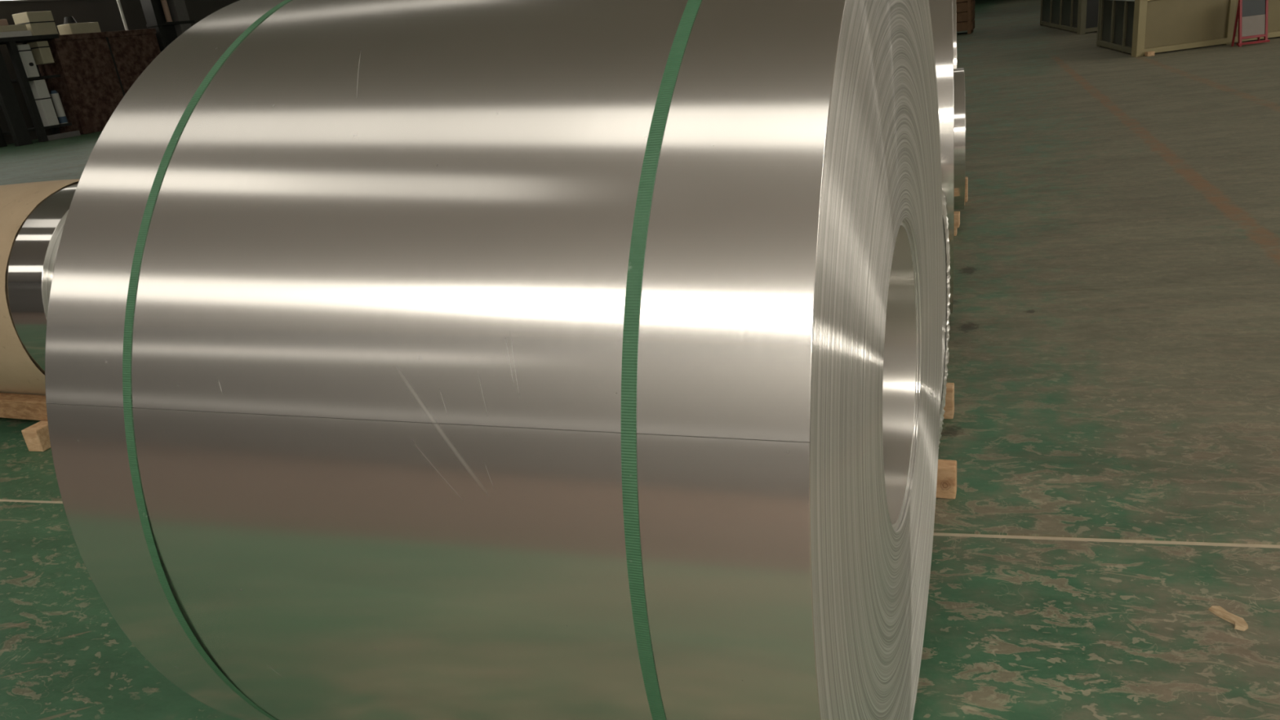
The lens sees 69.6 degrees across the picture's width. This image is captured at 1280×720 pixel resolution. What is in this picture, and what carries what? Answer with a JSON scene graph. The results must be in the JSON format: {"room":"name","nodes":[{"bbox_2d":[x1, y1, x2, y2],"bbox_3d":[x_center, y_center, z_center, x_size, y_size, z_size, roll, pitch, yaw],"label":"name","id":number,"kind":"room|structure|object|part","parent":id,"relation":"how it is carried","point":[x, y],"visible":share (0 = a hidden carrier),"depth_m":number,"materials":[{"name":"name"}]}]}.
{"room":"workspace","nodes":[
{"label":"workspace","id":0,"kind":"room"},
{"bbox_2d":[0,0,239,144],"bbox_3d":[-18.218,-14.164,36.869,0.200,8.400,83.000,2,22,23],"label":"wall","id":1,"kind":"structure","parent":0,"point":[106,13],"depth_m":32.89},
{"bbox_2d":[0,0,58,2],"bbox_3d":[-23.540,-9.806,24.064,0.080,1.280,36.080,2,22,23],"label":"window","id":2,"kind":"structure","parent":1,"relation":"in","point":[1,1],"depth_m":30.71,"materials":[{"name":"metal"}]},
{"bbox_2d":[0,0,1279,719],"bbox_3d":[2.652,-9.776,29.770,44.000,0.200,83.000,2,22,23],"label":"floor","id":3,"kind":"structure","parent":0,"point":[1113,434],"depth_m":3.11,"materials":[{"name":"paint"}]},
{"bbox_2d":[0,392,47,421],"bbox_3d":[-2.866,0.202,4.133,1.500,0.092,0.070,2,22,23],"label":"bearer","id":4,"kind":"object","parent":3,"relation":"on","point":[13,406],"visible":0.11,"depth_m":4.03,"materials":[{"name":"brown wood"}]},
{"bbox_2d":[0,178,79,395],"bbox_3d":[-2.767,-0.320,4.335,1.320,1.018,1.011,2,22,23],"label":"coil","id":5,"kind":"object","parent":4,"relation":"on","point":[33,215],"visible":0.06,"depth_m":3.73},
{"bbox_2d":[21,420,50,451],"bbox_3d":[-2.557,0.299,4.043,0.084,0.100,0.260,0,21,18],"label":"block","id":6,"kind":"object","parent":3,"relation":"on","point":[37,437],"visible":0.45,"depth_m":3.93,"materials":[{"name":"brown wood"}]},
{"bbox_2d":[0,34,80,147],"bbox_3d":[-19.506,-8.525,29.172,1.410,3.140,2.470,2,22,23],"label":"rack","id":7,"kind":"object","parent":3,"relation":"on","point":[19,131],"visible":0.93,"depth_m":28.46,"materials":[{"name":"metal"}]},
{"bbox_3d":[-20.437,-8.116,28.566,0.180,3.020,0.450,2,22,23],"label":"post","id":8,"kind":"part","parent":7,"relation":"part of","materials":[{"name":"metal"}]},
{"bbox_2d":[0,30,32,37],"bbox_3d":[-19.554,-10.052,28.500,0.500,0.180,1.200,2,22,23],"label":"bar","id":9,"kind":"object","parent":7,"relation":"on","point":[26,33],"visible":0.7,"depth_m":28.46,"materials":[{"name":"grey metal"}]},
{"bbox_2d":[0,24,26,31],"bbox_3d":[-19.594,-10.202,28.395,0.500,0.180,1.100,2,22,23],"label":"bar","id":10,"kind":"object","parent":9,"relation":"on","point":[17,27],"visible":0.79,"depth_m":28.38,"materials":[{"name":"paint"}]},
{"bbox_2d":[0,18,8,26],"bbox_3d":[-19.698,-10.240,28.014,0.400,0.180,0.700,2,22,23],"label":"bar","id":11,"kind":"object","parent":10,"relation":"on","point":[2,22],"visible":0.85,"depth_m":28.12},
{"bbox_3d":[-19.330,-8.085,28.104,0.180,3.020,0.450,2,22,23],"label":"post","id":12,"kind":"part","parent":7,"relation":"part of","materials":[{"name":"metal"}]},
{"bbox_3d":[-19.082,-8.332,28.681,0.180,3.020,0.200,2,22,23],"label":"post","id":13,"kind":"part","parent":7,"relation":"part of","materials":[{"name":"metal"}]},
{"bbox_2d":[16,44,39,77],"bbox_3d":[-19.338,-9.381,28.933,0.520,0.980,0.410,2,22,23],"label":"box","id":14,"kind":"object","parent":7,"relation":"on","point":[24,51],"visible":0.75,"depth_m":28.84,"materials":[{"name":"white cardboard"}]},
{"bbox_2d":[12,10,57,35],"bbox_3d":[-19.282,-10.699,29.364,0.722,0.720,0.870,2,22,23],"label":"box","id":15,"kind":"object","parent":7,"relation":"on","point":[39,23],"visible":0.72,"depth_m":29.09,"materials":[{"name":"cardboard"}]},
{"bbox_2d":[10,74,60,82],"bbox_3d":[-19.485,-8.986,29.452,1.050,0.080,1.300,2,22,23],"label":"shelf","id":16,"kind":"object","parent":7,"relation":"attached to","point":[40,77],"depth_m":29.28,"materials":[{"name":"metal"}]},
{"bbox_2d":[2,122,71,134],"bbox_3d":[-19.434,-7.453,29.675,1.050,0.080,1.700,2,22,23],"label":"shelf","id":17,"kind":"object","parent":7,"relation":"attached to","point":[53,127],"depth_m":29.56,"materials":[{"name":"metal"}]},
{"bbox_2d":[26,40,54,65],"bbox_3d":[-19.167,-9.817,29.440,0.522,0.680,0.400,2,22,23],"label":"box","id":18,"kind":"object","parent":7,"relation":"on","point":[41,51],"visible":0.89,"depth_m":29.30,"materials":[{"name":"cardboard"}]},
{"bbox_3d":[-19.683,-8.865,30.320,0.180,3.020,0.150,2,22,23],"label":"post","id":19,"kind":"part","parent":7,"relation":"part of","materials":[{"name":"metal"}]},
{"bbox_2d":[28,79,59,126],"bbox_3d":[-19.180,-8.227,29.516,0.522,1.410,0.400,2,22,23],"label":"box","id":20,"kind":"object","parent":7,"relation":"on","point":[39,89],"visible":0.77,"depth_m":29.38,"materials":[{"name":"cardboard"}]},
{"bbox_2d":[49,89,67,124],"bbox_3d":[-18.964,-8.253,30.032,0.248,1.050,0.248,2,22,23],"label":"bottle","id":21,"kind":"object","parent":7,"relation":"on","point":[62,118],"visible":0.99,"depth_m":29.96,"materials":[{"name":"white plastic"}]},
{"bbox_3d":[-18.674,-7.247,29.758,0.200,0.160,1.150,2,22,23],"label":"rail","id":22,"kind":"part","parent":7,"relation":"part of","materials":[{"name":"metal"}]},
{"bbox_2d":[37,28,160,134],"bbox_3d":[-18.488,-9.713,32.045,1.250,3.120,4.000,2,22,23],"label":"tall cabinet","id":23,"kind":"object","parent":3,"relation":"on","point":[96,70],"visible":0.59,"depth_m":30.94,"materials":[{"name":"metal"}]},
{"bbox_2d":[57,16,101,35],"bbox_3d":[-18.784,-11.183,30.785,0.600,0.560,1.100,2,22,23],"label":"control box","id":24,"kind":"object","parent":23,"relation":"on","point":[72,27],"visible":0.84,"depth_m":30.44,"materials":[{"name":"beige paint"}]},
{"bbox_3d":[-18.319,-9.297,30.943,0.035,2.770,1.875,2,22,23],"label":"door","id":25,"kind":"part","parent":23,"relation":"part of","materials":[{"name":"brown wood"}]},
{"bbox_3d":[-18.119,-11.070,31.307,0.070,0.170,4.000,2,22,23],"label":"trim","id":26,"kind":"part","parent":23,"relation":"part of","materials":[{"name":"brown wood"}]},
{"bbox_2d":[116,0,128,30],"bbox_3d":[-18.104,-12.257,32.080,0.099,1.500,0.099,2,22,23],"label":"pipe","id":27,"kind":"object","parent":23,"relation":"on","point":[117,1],"visible":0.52,"depth_m":32.13,"materials":[{"name":"metal"}]},
{"bbox_3d":[-17.582,-10.034,32.656,0.035,2.780,1.955,2,22,23],"label":"door","id":28,"kind":"part","parent":23,"relation":"part of","materials":[{"name":"brown wood"}]},
{"bbox_2d":[140,0,194,52],"bbox_3d":[-17.178,-12.100,33.854,0.550,6.000,1.700,2,22,23],"label":"steel column","id":29,"kind":"structure","parent":3,"relation":"on","point":[170,19],"depth_m":33.48,"materials":[{"name":"grey metal"}]},
{"bbox_2d":[44,0,942,719],"bbox_3d":[-0.050,0.012,1.787,1.093,1.505,1.507,2,22,23],"label":"coil","id":30,"kind":"object","parent":3,"relation":"on","point":[404,359],"visible":1,"depth_m":1.10,"materials":[{"name":"silver metal"}]},
{"bbox_2d":[935,459,956,498],"bbox_3d":[0.489,0.340,2.891,0.955,0.100,0.060,2,22,23],"label":"bearer","id":31,"kind":"object","parent":3,"relation":"on","point":[946,486],"visible":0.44,"depth_m":2.69,"materials":[{"name":"brown wood"}]},
{"bbox_2d":[938,188,951,444],"bbox_3d":[0.473,-0.126,2.966,0.944,0.820,0.820,2,22,23],"label":"coil","id":32,"kind":"object","parent":31,"relation":"on","point":[946,256],"visible":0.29,"depth_m":3.03,"materials":[{"name":"metal"}]},
{"bbox_2d":[942,382,954,418],"bbox_3d":[0.670,0.130,3.371,0.908,0.115,0.060,2,22,23],"label":"bearer","id":33,"kind":"object","parent":3,"relation":"on","point":[948,408],"visible":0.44,"depth_m":3.18,"materials":[{"name":"brown wood"}]},
{"bbox_2d":[952,0,956,68],"bbox_3d":[1.810,-2.030,6.787,0.968,1.400,1.400,0,21,18],"label":"coil","id":34,"kind":"object","parent":3,"relation":"on","point":[954,12],"visible":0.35,"depth_m":5.98,"materials":[{"name":"silver metal"}]},
{"bbox_2d":[954,227,957,235],"bbox_3d":[1.723,-0.772,5.529,0.340,0.050,0.065,2,22,23],"label":"timber packing","id":35,"kind":"object","parent":3,"relation":"on","point":[955,228],"visible":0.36,"depth_m":5.44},
{"bbox_2d":[954,211,959,227],"bbox_3d":[1.518,-0.841,5.597,0.805,0.080,0.090,2,22,23],"label":"bearer","id":36,"kind":"object","parent":35,"relation":"on","point":[957,214],"visible":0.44,"depth_m":5.41,"materials":[{"name":"brown wood"}]},
{"bbox_2d":[953,67,965,209],"bbox_3d":[1.538,-1.339,5.743,0.907,0.840,0.840,0,21,18],"label":"coil","id":37,"kind":"object","parent":36,"relation":"on","point":[959,112],"visible":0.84,"depth_m":5.26,"materials":[{"name":"silver metal"}]},
{"bbox_2d":[955,0,974,34],"bbox_3d":[8.331,-9.374,24.578,1.100,1.300,1.060,2,22,23],"label":"wooden crate","id":38,"kind":"object","parent":3,"relation":"on","point":[965,9],"visible":0.45,"depth_m":24.09,"materials":[{"name":"brown wood"}]},
{"bbox_2d":[964,177,968,202],"bbox_3d":[1.849,-1.164,6.380,0.795,0.160,0.070,2,22,23],"label":"bearer","id":39,"kind":"object","parent":3,"relation":"on","point":[966,178],"visible":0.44,"depth_m":6.21,"materials":[{"name":"brown wood"}]},
{"bbox_2d":[1040,0,1098,34],"bbox_3d":[11.149,-9.174,21.256,4.308,2.560,5.322,-7,20,2],"label":"booth","id":40,"kind":"object","parent":3,"relation":"on","point":[1079,16],"visible":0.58,"depth_m":20.24,"materials":[{"name":"beige metal"}]},
{"bbox_3d":[10.332,-9.893,23.554,0.090,2.500,0.090,-2,21,15],"label":"post","id":41,"kind":"part","parent":40,"relation":"part of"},
{"bbox_3d":[10.269,-8.879,23.205,0.030,0.670,1.310,-2,21,15],"label":"panel","id":42,"kind":"part","parent":40,"relation":"part of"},
{"bbox_3d":[10.013,-9.382,22.290,0.090,2.500,0.090,-2,21,15],"label":"post","id":43,"kind":"part","parent":40,"relation":"part of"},
{"bbox_3d":[9.962,-8.386,21.986,0.030,0.670,1.210,-2,21,15],"label":"panel","id":44,"kind":"part","parent":40,"relation":"part of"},
{"bbox_3d":[9.881,-7.845,21.641,0.102,0.080,5.155,-2,21,15],"label":"rail","id":45,"kind":"part","parent":40,"relation":"part of","materials":[{"name":"beige wood"}]},
{"bbox_3d":[9.718,-8.907,21.117,0.090,2.500,0.090,-2,21,15],"label":"post","id":46,"kind":"part","parent":40,"relation":"part of","materials":[{"name":"beige metal"}]},
{"bbox_3d":[9.667,-7.912,20.812,0.030,0.670,1.210,-2,21,15],"label":"panel","id":47,"kind":"part","parent":40,"relation":"part of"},
{"bbox_3d":[9.422,-8.433,19.943,0.090,2.500,0.090,-2,21,15],"label":"post","id":48,"kind":"part","parent":40,"relation":"part of","materials":[{"name":"beige metal"}]},
{"bbox_3d":[9.383,-7.456,19.683,0.030,0.670,1.110,-2,21,15],"label":"panel","id":49,"kind":"part","parent":40,"relation":"part of","materials":[{"name":"black"}]},
{"bbox_3d":[9.114,-8.004,18.895,0.120,2.500,0.130,-8,20,-3],"label":"corner post","id":50,"kind":"part","parent":40,"relation":"part of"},
{"bbox_3d":[10.749,-7.117,19.388,2.955,0.080,0.102,-8,20,-3],"label":"rail","id":51,"kind":"part","parent":40,"relation":"part of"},
{"bbox_3d":[9.901,-7.352,19.227,1.330,0.670,0.030,-8,20,-3],"label":"panel","id":52,"kind":"part","parent":40,"relation":"part of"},
{"bbox_2d":[1144,51,1155,56],"bbox_3d":[7.542,-4.531,13.623,0.100,0.060,0.100,-6,20,4],"label":"wood block","id":53,"kind":"object","parent":3,"relation":"on","point":[1147,53],"visible":1,"depth_m":13.58,"materials":[{"name":"brown wood"}]},
{"bbox_2d":[1096,0,1279,57],"bbox_3d":[9.639,-6.506,14.605,5.097,2.560,2.698,-8,20,-2],"label":"booth","id":54,"kind":"object","parent":3,"relation":"on","point":[1135,28],"visible":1,"depth_m":13.71,"materials":[{"name":"beige metal"}]},
{"bbox_3d":[7.945,-6.692,15.771,0.090,2.500,0.090,-2,21,15],"label":"post","id":55,"kind":"part","parent":54,"relation":"part of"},
{"bbox_3d":[7.911,-6.638,15.635,0.090,2.500,0.090,-2,21,15],"label":"post","id":56,"kind":"part","parent":54,"relation":"part of","materials":[{"name":"beige wood"}]},
{"bbox_3d":[7.911,-5.724,15.534,0.030,0.670,0.760,-2,21,15],"label":"panel","id":57,"kind":"part","parent":54,"relation":"part of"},
{"bbox_3d":[7.718,-6.327,14.868,0.090,2.500,0.090,-2,21,15],"label":"post","id":58,"kind":"part","parent":54,"relation":"part of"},
{"bbox_3d":[7.773,-5.091,14.963,0.102,0.080,2.705,-2,21,15],"label":"rail","id":59,"kind":"part","parent":54,"relation":"part of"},
{"bbox_3d":[7.724,-5.423,14.789,0.030,0.670,0.710,-2,21,15],"label":"panel","id":60,"kind":"part","parent":54,"relation":"part of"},
{"bbox_3d":[7.684,-5.780,14.707,0.105,0.060,2.705,-2,21,15],"label":"rail","id":61,"kind":"part","parent":54,"relation":"part of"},
{"bbox_3d":[7.536,-6.035,14.146,0.090,2.500,0.090,-2,21,15],"label":"post","id":62,"kind":"part","parent":54,"relation":"part of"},
{"bbox_3d":[7.525,-5.104,13.999,0.030,0.670,0.860,-2,21,15],"label":"panel","id":63,"kind":"part","parent":54,"relation":"part of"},
{"bbox_3d":[7.284,-5.697,13.323,0.120,2.500,0.130,-8,20,-3],"label":"corner post","id":64,"kind":"part","parent":54,"relation":"part of","materials":[{"name":"beige wood"}]},
{"bbox_3d":[8.071,-5.045,13.655,1.330,0.670,0.030,-8,20,-3],"label":"panel","id":65,"kind":"part","parent":54,"relation":"part of","materials":[{"name":"beige wood"}]},
{"bbox_3d":[9.513,-4.896,13.843,4.155,0.080,0.102,-8,20,-3],"label":"rail","id":66,"kind":"part","parent":54,"relation":"part of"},
{"bbox_3d":[8.677,-5.905,13.405,0.090,2.500,0.090,-8,20,-3],"label":"post","id":67,"kind":"part","parent":54,"relation":"part of","materials":[{"name":"beige wood"}]},
{"bbox_3d":[9.466,-5.247,13.719,1.310,0.670,0.030,-8,20,-3],"label":"panel","id":68,"kind":"part","parent":54,"relation":"part of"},
{"bbox_2d":[1208,605,1248,631],"bbox_3d":[1.335,0.581,2.084,0.038,0.008,0.094,-11,21,-9],"label":"chip","id":69,"kind":"object","parent":3,"relation":"on","point":[1239,623],"visible":1,"depth_m":2.08,"materials":[{"name":"beige wood"}]},
{"bbox_2d":[1231,0,1270,46],"bbox_3d":[8.831,-4.957,13.280,0.440,0.794,0.225,-6,20,3],"label":"sign stand","id":70,"kind":"object","parent":3,"relation":"on","point":[1251,15],"visible":1,"depth_m":13.27,"materials":[{"name":"red paint"}]},
{"bbox_3d":[8.653,-4.941,13.349,0.031,0.753,0.111,-6,20,3],"label":"leg","id":71,"kind":"part","parent":70,"relation":"part of","materials":[{"name":"red paint"}]},
{"bbox_3d":[8.649,-4.929,13.268,0.035,0.794,0.158,-6,20,3],"label":"rail","id":72,"kind":"part","parent":70,"relation":"part of","materials":[{"name":"red metal"}]},
{"bbox_3d":[8.863,-4.673,13.313,0.330,0.039,0.039,-6,20,3],"label":"rail","id":73,"kind":"part","parent":70,"relation":"part of","materials":[{"name":"red metal"}]},
{"bbox_3d":[9.010,-4.983,13.245,0.035,0.765,0.154,-6,20,3],"label":"rail","id":74,"kind":"part","parent":70,"relation":"part of","materials":[{"name":"red metal"}]},
{"bbox_3d":[0.846,-0.111,3.981,0.750,0.100,0.060,2,22,23],"label":"bearer","id":75,"kind":"object","parent":3,"relation":"on","visible":0},
{"bbox_2d":[928,0,954,313],"bbox_3d":[0.859,-0.911,4.061,0.974,1.430,1.430,0,21,18],"label":"coil","id":76,"kind":"object","parent":75,"relation":"on","point":[941,11],"visible":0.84,"depth_m":3.27,"materials":[{"name":"silver metal"}]}
]}

